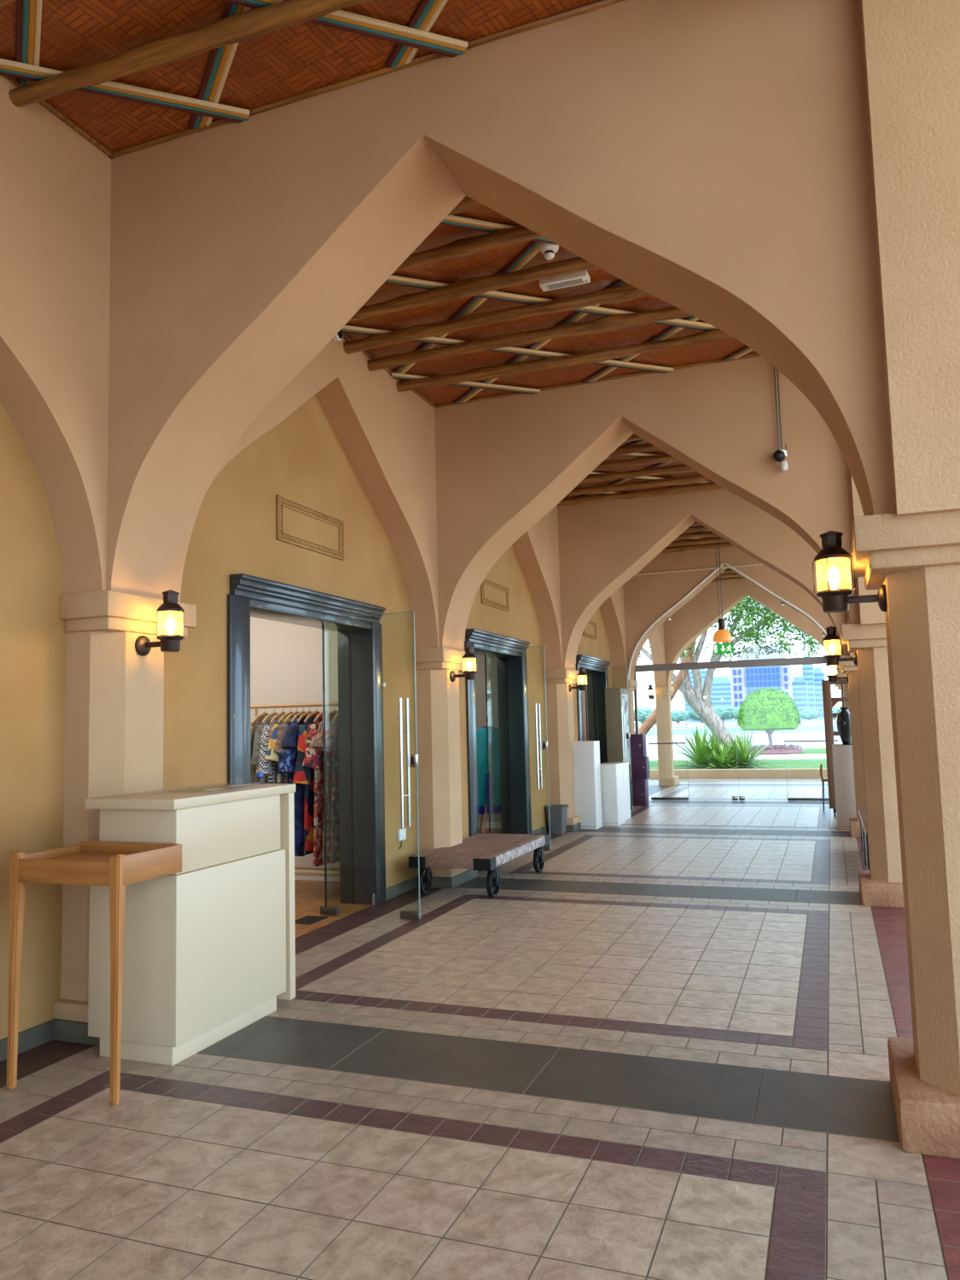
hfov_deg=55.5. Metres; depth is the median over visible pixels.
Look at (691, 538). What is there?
ceiling lath
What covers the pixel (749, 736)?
agave plant
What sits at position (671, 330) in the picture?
pole
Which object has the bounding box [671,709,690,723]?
tree
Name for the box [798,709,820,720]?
tree
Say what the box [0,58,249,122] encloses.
pole
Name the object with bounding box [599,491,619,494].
ceiling lath
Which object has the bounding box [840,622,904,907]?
pier
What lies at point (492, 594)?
wall plaque
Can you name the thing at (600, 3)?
trim
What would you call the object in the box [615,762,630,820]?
plinth
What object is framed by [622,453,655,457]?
ceiling lath
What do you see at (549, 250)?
smoke detector
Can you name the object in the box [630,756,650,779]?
display box
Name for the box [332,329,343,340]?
spotlight
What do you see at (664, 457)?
pole
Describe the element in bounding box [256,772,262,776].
bottle
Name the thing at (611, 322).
ceiling beam
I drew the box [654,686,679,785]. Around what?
pier
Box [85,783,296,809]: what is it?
countertop
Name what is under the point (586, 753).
plinth
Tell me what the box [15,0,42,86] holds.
pole
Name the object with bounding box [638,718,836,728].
shore
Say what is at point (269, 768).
shirt
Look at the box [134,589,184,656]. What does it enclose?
wall lantern
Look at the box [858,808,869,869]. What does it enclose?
sign board
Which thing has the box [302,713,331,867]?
dress
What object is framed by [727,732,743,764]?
agave plant
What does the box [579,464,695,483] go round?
pole
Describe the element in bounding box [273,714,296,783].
shirt
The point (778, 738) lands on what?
promenade
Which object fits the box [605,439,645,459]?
ceiling lath
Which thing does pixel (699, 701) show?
leaning tree
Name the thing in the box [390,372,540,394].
pole
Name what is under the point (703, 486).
pole
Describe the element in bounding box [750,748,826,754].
lawn strip
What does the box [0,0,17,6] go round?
pole
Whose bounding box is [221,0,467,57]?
pole
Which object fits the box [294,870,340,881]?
baseboard
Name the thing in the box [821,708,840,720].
tree
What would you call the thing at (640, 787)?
display box
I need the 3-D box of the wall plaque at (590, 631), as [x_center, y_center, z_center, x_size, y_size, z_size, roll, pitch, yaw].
[1.832,-0.181,15.187,0.022,0.300,0.850,-3,-6,21]
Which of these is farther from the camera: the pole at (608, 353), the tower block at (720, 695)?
the tower block at (720, 695)
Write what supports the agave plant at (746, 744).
on the lawn
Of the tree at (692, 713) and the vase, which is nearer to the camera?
the vase
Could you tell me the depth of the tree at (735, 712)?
199.56 m
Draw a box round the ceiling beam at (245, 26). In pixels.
[8,0,374,107]
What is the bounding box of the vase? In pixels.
[836,707,851,744]
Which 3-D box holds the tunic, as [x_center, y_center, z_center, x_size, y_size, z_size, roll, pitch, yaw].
[0.117,1.738,12.221,0.679,1.152,0.440,1,-6,-26]
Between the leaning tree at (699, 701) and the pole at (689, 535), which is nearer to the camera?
the pole at (689, 535)
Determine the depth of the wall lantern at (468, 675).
8.74 m
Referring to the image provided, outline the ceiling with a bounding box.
[0,0,756,573]
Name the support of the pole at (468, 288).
attached to the ceiling
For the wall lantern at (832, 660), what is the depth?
7.56 m
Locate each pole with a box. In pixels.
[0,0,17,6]
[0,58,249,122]
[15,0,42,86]
[187,1,250,129]
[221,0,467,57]
[341,325,673,372]
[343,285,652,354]
[348,256,599,321]
[384,274,718,331]
[385,0,448,68]
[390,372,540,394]
[392,240,544,373]
[394,225,541,272]
[395,329,734,392]
[439,215,557,244]
[448,195,482,215]
[453,279,628,403]
[555,482,722,506]
[566,474,709,495]
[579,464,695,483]
[581,315,699,383]
[593,453,678,471]
[606,442,658,458]
[622,433,643,442]
[659,541,733,553]
[666,536,727,546]
[675,530,718,539]
[682,525,708,533]
[690,521,700,526]
[710,576,747,582]
[715,572,742,578]
[721,569,735,573]
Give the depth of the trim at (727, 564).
16.11 m
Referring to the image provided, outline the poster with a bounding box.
[620,693,630,764]
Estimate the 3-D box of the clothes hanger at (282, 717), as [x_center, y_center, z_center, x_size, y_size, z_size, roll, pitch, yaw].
[-1.760,0.683,8.467,0.032,0.184,0.412,-3,-6,21]
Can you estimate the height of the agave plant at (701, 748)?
1.343 m
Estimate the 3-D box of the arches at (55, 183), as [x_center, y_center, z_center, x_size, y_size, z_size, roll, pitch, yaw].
[0.324,-0.933,11.004,0.260,2.405,21.370,-3,-6,21]
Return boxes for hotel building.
[729,645,792,721]
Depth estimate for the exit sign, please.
15.66 m
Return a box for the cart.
[408,832,549,896]
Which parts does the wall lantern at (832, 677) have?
arm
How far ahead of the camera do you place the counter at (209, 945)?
4.31 m
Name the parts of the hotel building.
crown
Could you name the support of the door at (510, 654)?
in the wall at (302, 460)
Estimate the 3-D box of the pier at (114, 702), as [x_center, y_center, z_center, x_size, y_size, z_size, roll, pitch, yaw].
[-1.853,0.886,4.857,0.355,2.221,0.695,-3,-6,21]
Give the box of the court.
[647,779,658,789]
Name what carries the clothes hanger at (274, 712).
hanging from the clothes rack at (256, 706)
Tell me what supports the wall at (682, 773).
on the court
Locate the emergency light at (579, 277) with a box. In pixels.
[538,270,590,291]
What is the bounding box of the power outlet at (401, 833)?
[396,827,406,849]
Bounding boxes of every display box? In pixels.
[629,733,646,756]
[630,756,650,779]
[630,779,649,806]
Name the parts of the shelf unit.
panel, arched rail, shelf, shelf, shelf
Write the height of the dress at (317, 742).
1.312 m
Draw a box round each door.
[226,573,420,924]
[464,628,551,850]
[576,654,633,809]
[634,602,843,801]
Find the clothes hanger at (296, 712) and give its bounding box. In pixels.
[283,703,299,723]
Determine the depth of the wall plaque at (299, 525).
7.02 m
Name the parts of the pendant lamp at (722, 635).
cord, lamp shade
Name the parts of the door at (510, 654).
cornice, pull handle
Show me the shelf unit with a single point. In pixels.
(829, 702)
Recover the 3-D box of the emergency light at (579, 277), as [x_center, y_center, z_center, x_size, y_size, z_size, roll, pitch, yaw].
[0.588,-2.494,6.338,0.340,0.046,0.110,-3,-6,21]
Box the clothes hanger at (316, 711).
[303,702,319,722]
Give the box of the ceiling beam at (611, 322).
[366,305,692,372]
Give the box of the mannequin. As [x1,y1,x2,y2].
[478,717,500,832]
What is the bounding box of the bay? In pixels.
[634,725,837,735]
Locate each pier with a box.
[53,589,196,1045]
[413,647,477,888]
[543,668,581,831]
[612,679,637,779]
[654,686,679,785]
[835,670,851,744]
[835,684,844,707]
[837,655,866,837]
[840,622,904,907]
[849,510,959,1158]
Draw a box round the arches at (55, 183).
[0,75,666,686]
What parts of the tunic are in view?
panel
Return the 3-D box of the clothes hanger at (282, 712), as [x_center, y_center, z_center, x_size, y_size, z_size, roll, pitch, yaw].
[-1.839,0.688,8.497,0.032,0.184,0.412,-3,-6,21]
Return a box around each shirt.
[250,715,265,784]
[250,715,274,784]
[256,715,282,784]
[264,715,288,784]
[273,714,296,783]
[277,715,300,783]
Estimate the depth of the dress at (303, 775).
8.06 m
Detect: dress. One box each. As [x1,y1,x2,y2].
[281,714,313,856]
[292,714,317,855]
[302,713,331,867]
[311,713,336,864]
[319,716,339,864]
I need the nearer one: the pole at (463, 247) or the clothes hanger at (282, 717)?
the pole at (463, 247)
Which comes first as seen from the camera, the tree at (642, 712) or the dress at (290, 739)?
the dress at (290, 739)
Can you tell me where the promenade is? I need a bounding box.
[645,732,842,756]
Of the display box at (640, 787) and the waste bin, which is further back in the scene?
the display box at (640, 787)
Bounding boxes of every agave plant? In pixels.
[649,723,752,767]
[680,730,734,766]
[697,741,750,767]
[704,728,790,768]
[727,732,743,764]
[740,735,764,767]
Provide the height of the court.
0.300 m
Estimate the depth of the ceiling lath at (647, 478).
11.56 m
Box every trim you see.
[3,0,760,407]
[627,563,841,679]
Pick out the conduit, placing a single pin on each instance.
(759, 563)
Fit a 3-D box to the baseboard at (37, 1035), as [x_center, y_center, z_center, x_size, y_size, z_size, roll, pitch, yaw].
[-0.720,2.215,8.104,0.015,0.095,18.900,-3,-6,21]
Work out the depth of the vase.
12.04 m
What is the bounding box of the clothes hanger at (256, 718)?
[250,708,268,724]
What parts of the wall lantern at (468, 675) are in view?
wall plate, arm, bulb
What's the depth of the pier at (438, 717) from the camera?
8.61 m
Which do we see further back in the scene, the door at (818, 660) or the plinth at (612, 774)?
the door at (818, 660)
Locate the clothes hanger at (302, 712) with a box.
[290,710,306,722]
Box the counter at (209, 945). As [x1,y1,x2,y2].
[85,783,296,1065]
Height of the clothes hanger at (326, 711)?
0.184 m
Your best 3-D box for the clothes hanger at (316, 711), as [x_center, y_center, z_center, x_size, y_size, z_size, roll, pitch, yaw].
[-1.503,0.667,8.370,0.032,0.184,0.412,-3,-6,21]
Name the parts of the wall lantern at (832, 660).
bulb, arm, wall plate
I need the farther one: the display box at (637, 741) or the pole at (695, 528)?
the display box at (637, 741)
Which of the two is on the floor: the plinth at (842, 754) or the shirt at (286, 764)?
the plinth at (842, 754)
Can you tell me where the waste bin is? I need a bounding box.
[544,804,569,833]
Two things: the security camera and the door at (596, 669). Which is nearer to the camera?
the security camera
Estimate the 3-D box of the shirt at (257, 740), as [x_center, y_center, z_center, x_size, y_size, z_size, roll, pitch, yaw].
[-1.907,1.139,8.487,0.149,0.872,0.760,-3,-5,15]
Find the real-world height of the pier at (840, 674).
2.221 m
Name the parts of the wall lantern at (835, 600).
bulb, arm, wall plate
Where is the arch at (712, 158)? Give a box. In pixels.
[106,0,894,602]
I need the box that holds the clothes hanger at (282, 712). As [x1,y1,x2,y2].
[269,707,285,723]
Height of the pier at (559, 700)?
2.221 m
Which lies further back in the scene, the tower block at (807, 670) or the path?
the tower block at (807, 670)
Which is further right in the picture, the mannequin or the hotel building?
the hotel building
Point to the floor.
(659, 1050)
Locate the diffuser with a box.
[546,278,583,289]
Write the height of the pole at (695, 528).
0.120 m
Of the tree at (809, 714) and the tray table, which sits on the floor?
the tray table
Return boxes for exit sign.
[713,550,733,654]
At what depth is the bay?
128.55 m
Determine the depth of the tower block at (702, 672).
300.45 m
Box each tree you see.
[634,595,824,767]
[634,708,653,724]
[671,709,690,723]
[686,706,713,722]
[713,705,733,722]
[731,705,739,719]
[737,687,801,745]
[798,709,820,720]
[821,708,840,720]
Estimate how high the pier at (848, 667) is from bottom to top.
2.221 m
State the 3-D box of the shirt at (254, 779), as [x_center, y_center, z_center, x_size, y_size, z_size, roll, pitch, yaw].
[-2.013,1.125,8.529,0.156,0.832,0.758,-4,-6,25]
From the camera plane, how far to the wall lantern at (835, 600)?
3.60 m
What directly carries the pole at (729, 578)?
attached to the ceiling
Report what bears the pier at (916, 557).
on the floor
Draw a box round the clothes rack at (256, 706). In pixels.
[250,702,340,876]
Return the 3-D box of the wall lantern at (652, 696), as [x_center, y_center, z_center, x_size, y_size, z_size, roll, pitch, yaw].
[3.845,1.168,20.497,0.155,0.340,0.262,-3,-6,21]
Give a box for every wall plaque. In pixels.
[275,494,344,560]
[480,578,509,611]
[582,620,597,639]
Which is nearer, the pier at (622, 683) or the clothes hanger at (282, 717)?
the clothes hanger at (282, 717)
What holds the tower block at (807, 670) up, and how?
on the shore
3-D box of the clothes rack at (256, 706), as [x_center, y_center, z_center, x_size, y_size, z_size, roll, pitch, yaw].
[-1.623,1.444,8.353,1.140,1.721,0.508,-3,-6,21]
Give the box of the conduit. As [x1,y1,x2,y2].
[634,563,763,575]
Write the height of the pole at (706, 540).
0.108 m
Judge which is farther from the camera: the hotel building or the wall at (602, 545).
the hotel building
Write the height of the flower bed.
0.348 m
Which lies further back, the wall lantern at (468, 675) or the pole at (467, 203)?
the wall lantern at (468, 675)
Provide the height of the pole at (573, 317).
0.018 m
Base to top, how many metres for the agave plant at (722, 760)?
0.845 m
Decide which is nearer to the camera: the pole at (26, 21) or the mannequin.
the pole at (26, 21)
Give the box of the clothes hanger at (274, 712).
[261,704,278,723]
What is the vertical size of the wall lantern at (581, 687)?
0.340 m
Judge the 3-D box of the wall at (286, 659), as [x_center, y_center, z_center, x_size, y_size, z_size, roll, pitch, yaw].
[-2.044,0.924,11.781,4.320,3.400,12.400,-3,-6,21]
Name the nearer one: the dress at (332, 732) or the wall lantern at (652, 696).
the dress at (332, 732)
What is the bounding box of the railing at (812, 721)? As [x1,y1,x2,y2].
[638,720,836,735]
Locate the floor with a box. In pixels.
[0,778,959,1279]
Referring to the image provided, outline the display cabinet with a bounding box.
[605,687,631,806]
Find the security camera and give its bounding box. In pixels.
[773,366,788,471]
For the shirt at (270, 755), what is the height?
0.852 m
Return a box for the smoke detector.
[539,242,558,260]
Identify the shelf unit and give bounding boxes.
[821,679,849,816]
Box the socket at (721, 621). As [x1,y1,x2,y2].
[717,618,725,629]
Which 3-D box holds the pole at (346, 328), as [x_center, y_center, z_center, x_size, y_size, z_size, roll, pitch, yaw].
[0.256,-2.378,7.487,3.036,0.018,0.098,0,-6,-21]
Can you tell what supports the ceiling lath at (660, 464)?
attached to the ceiling
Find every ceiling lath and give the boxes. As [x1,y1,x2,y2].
[576,460,674,497]
[587,471,710,483]
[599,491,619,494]
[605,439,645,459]
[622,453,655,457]
[682,537,704,539]
[722,345,752,360]
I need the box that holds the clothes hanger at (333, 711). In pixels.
[325,705,337,720]
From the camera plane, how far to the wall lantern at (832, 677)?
11.51 m
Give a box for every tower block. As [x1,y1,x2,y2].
[684,669,706,721]
[702,676,732,721]
[791,676,808,720]
[802,654,816,719]
[813,668,824,719]
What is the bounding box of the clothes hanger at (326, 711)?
[313,705,330,722]
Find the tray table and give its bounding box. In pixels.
[6,841,182,1105]
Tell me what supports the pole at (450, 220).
attached to the ceiling
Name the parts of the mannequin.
leg, leg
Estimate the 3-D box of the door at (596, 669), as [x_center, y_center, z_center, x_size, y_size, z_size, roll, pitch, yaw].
[2.001,1.560,15.072,0.864,2.527,2.080,-3,-6,21]
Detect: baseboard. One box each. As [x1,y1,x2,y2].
[0,825,548,1061]
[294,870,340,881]
[478,821,501,828]
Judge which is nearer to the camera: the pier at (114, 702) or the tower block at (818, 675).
the pier at (114, 702)
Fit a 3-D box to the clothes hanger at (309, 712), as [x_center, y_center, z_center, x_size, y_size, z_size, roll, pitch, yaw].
[-1.573,0.671,8.396,0.032,0.184,0.412,-3,-6,21]
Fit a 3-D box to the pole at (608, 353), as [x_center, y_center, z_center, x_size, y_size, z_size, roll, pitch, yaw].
[1.042,-2.347,7.454,3.803,0.114,0.155,-3,-6,21]
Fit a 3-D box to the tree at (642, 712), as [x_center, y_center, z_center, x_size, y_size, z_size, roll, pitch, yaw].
[37.567,17.668,210.343,6.696,4.017,3.521,-3,-6,21]
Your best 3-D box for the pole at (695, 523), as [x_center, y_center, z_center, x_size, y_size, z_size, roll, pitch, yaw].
[3.538,-1.818,13.934,3.802,0.119,0.153,-3,-6,21]
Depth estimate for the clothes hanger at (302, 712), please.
8.31 m
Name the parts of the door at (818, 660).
rail, rail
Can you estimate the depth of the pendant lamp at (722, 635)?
14.59 m
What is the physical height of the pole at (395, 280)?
0.018 m
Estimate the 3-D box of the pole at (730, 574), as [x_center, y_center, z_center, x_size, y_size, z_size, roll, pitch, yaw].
[5.581,-1.394,19.244,3.807,0.116,0.133,-3,-6,20]
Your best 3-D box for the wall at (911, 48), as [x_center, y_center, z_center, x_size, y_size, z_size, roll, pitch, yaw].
[2.657,-1.492,5.718,0.550,2.470,30.320,-3,-6,21]
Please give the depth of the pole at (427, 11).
3.99 m
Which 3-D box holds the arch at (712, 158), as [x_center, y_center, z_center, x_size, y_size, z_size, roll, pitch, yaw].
[-0.105,-1.552,4.352,4.230,2.455,0.530,-3,-6,21]
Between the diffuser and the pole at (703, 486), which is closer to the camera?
the diffuser
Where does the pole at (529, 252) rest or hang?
attached to the ceiling
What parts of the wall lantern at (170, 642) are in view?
wall plate, arm, bulb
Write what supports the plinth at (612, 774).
on the floor
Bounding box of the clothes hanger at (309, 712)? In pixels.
[296,706,312,722]
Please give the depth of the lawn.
28.25 m
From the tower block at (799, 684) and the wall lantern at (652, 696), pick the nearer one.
the wall lantern at (652, 696)
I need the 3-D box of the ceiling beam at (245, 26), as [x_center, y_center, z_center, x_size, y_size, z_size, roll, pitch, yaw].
[-0.419,-2.653,3.658,3.806,0.113,0.152,-3,-6,21]
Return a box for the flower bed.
[750,743,803,754]
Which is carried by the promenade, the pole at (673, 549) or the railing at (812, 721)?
the railing at (812, 721)
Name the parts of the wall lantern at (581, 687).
wall plate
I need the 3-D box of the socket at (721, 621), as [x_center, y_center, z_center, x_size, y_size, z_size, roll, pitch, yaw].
[3.881,-0.251,14.645,0.104,0.185,0.104,-3,-6,21]
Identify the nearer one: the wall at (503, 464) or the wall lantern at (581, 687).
the wall at (503, 464)
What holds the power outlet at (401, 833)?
attached to the wall at (302, 460)
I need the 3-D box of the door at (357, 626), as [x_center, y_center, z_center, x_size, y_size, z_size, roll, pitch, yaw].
[-1.097,0.893,6.873,0.974,2.527,2.180,-3,-6,21]
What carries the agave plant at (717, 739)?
on the lawn
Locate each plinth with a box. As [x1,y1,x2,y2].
[572,740,602,829]
[599,762,625,826]
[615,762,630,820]
[832,744,856,829]
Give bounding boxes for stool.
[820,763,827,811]
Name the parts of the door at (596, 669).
cornice, pull handle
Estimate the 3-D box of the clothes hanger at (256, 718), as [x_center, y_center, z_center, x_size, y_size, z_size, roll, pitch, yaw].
[-2.026,0.699,8.568,0.032,0.184,0.412,-3,-6,21]
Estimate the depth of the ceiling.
4.41 m
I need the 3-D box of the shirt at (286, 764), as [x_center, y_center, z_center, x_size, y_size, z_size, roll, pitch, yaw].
[-1.629,1.092,8.383,0.152,0.812,0.761,-3,-5,17]
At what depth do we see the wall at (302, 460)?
5.83 m
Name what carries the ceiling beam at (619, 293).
attached to the ceiling
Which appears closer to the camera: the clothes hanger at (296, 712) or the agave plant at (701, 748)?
the clothes hanger at (296, 712)
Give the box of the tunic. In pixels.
[476,726,500,814]
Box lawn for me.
[649,758,826,769]
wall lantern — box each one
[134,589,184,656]
[449,645,477,681]
[568,667,587,692]
[646,684,654,699]
[812,530,887,612]
[821,626,857,665]
[825,663,848,682]
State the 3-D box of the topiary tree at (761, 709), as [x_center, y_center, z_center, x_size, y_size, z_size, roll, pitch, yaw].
[11.762,3.290,37.123,2.507,2.688,2.494,3,-7,-38]
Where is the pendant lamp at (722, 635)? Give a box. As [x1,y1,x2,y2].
[712,536,732,642]
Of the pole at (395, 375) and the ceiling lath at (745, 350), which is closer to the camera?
the ceiling lath at (745, 350)
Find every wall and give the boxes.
[0,395,613,1040]
[250,616,588,872]
[434,355,860,651]
[557,488,849,669]
[622,546,843,680]
[647,768,827,779]
[663,580,839,686]
[847,0,959,656]
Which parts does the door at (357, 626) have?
cornice, pull handle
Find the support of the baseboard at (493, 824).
attached to the wall at (286, 659)
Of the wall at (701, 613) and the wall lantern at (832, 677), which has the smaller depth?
the wall lantern at (832, 677)
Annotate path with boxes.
[649,753,826,760]
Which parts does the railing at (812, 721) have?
handrail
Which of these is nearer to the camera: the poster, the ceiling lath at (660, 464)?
the ceiling lath at (660, 464)
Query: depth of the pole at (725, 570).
18.73 m
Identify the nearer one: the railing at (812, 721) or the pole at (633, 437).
the pole at (633, 437)
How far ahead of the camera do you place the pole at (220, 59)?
4.25 m
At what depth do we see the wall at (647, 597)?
16.36 m
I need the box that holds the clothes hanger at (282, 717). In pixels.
[277,707,292,723]
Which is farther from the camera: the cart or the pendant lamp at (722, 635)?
the pendant lamp at (722, 635)
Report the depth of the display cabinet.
15.51 m
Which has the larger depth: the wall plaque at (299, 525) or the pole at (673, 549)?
the pole at (673, 549)
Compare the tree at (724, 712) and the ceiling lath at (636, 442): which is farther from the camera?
the tree at (724, 712)
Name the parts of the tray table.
leg, rail, tray panel, leg, rail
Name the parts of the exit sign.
suspension rod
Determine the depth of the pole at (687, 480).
11.65 m
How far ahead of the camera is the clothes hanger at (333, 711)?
8.23 m

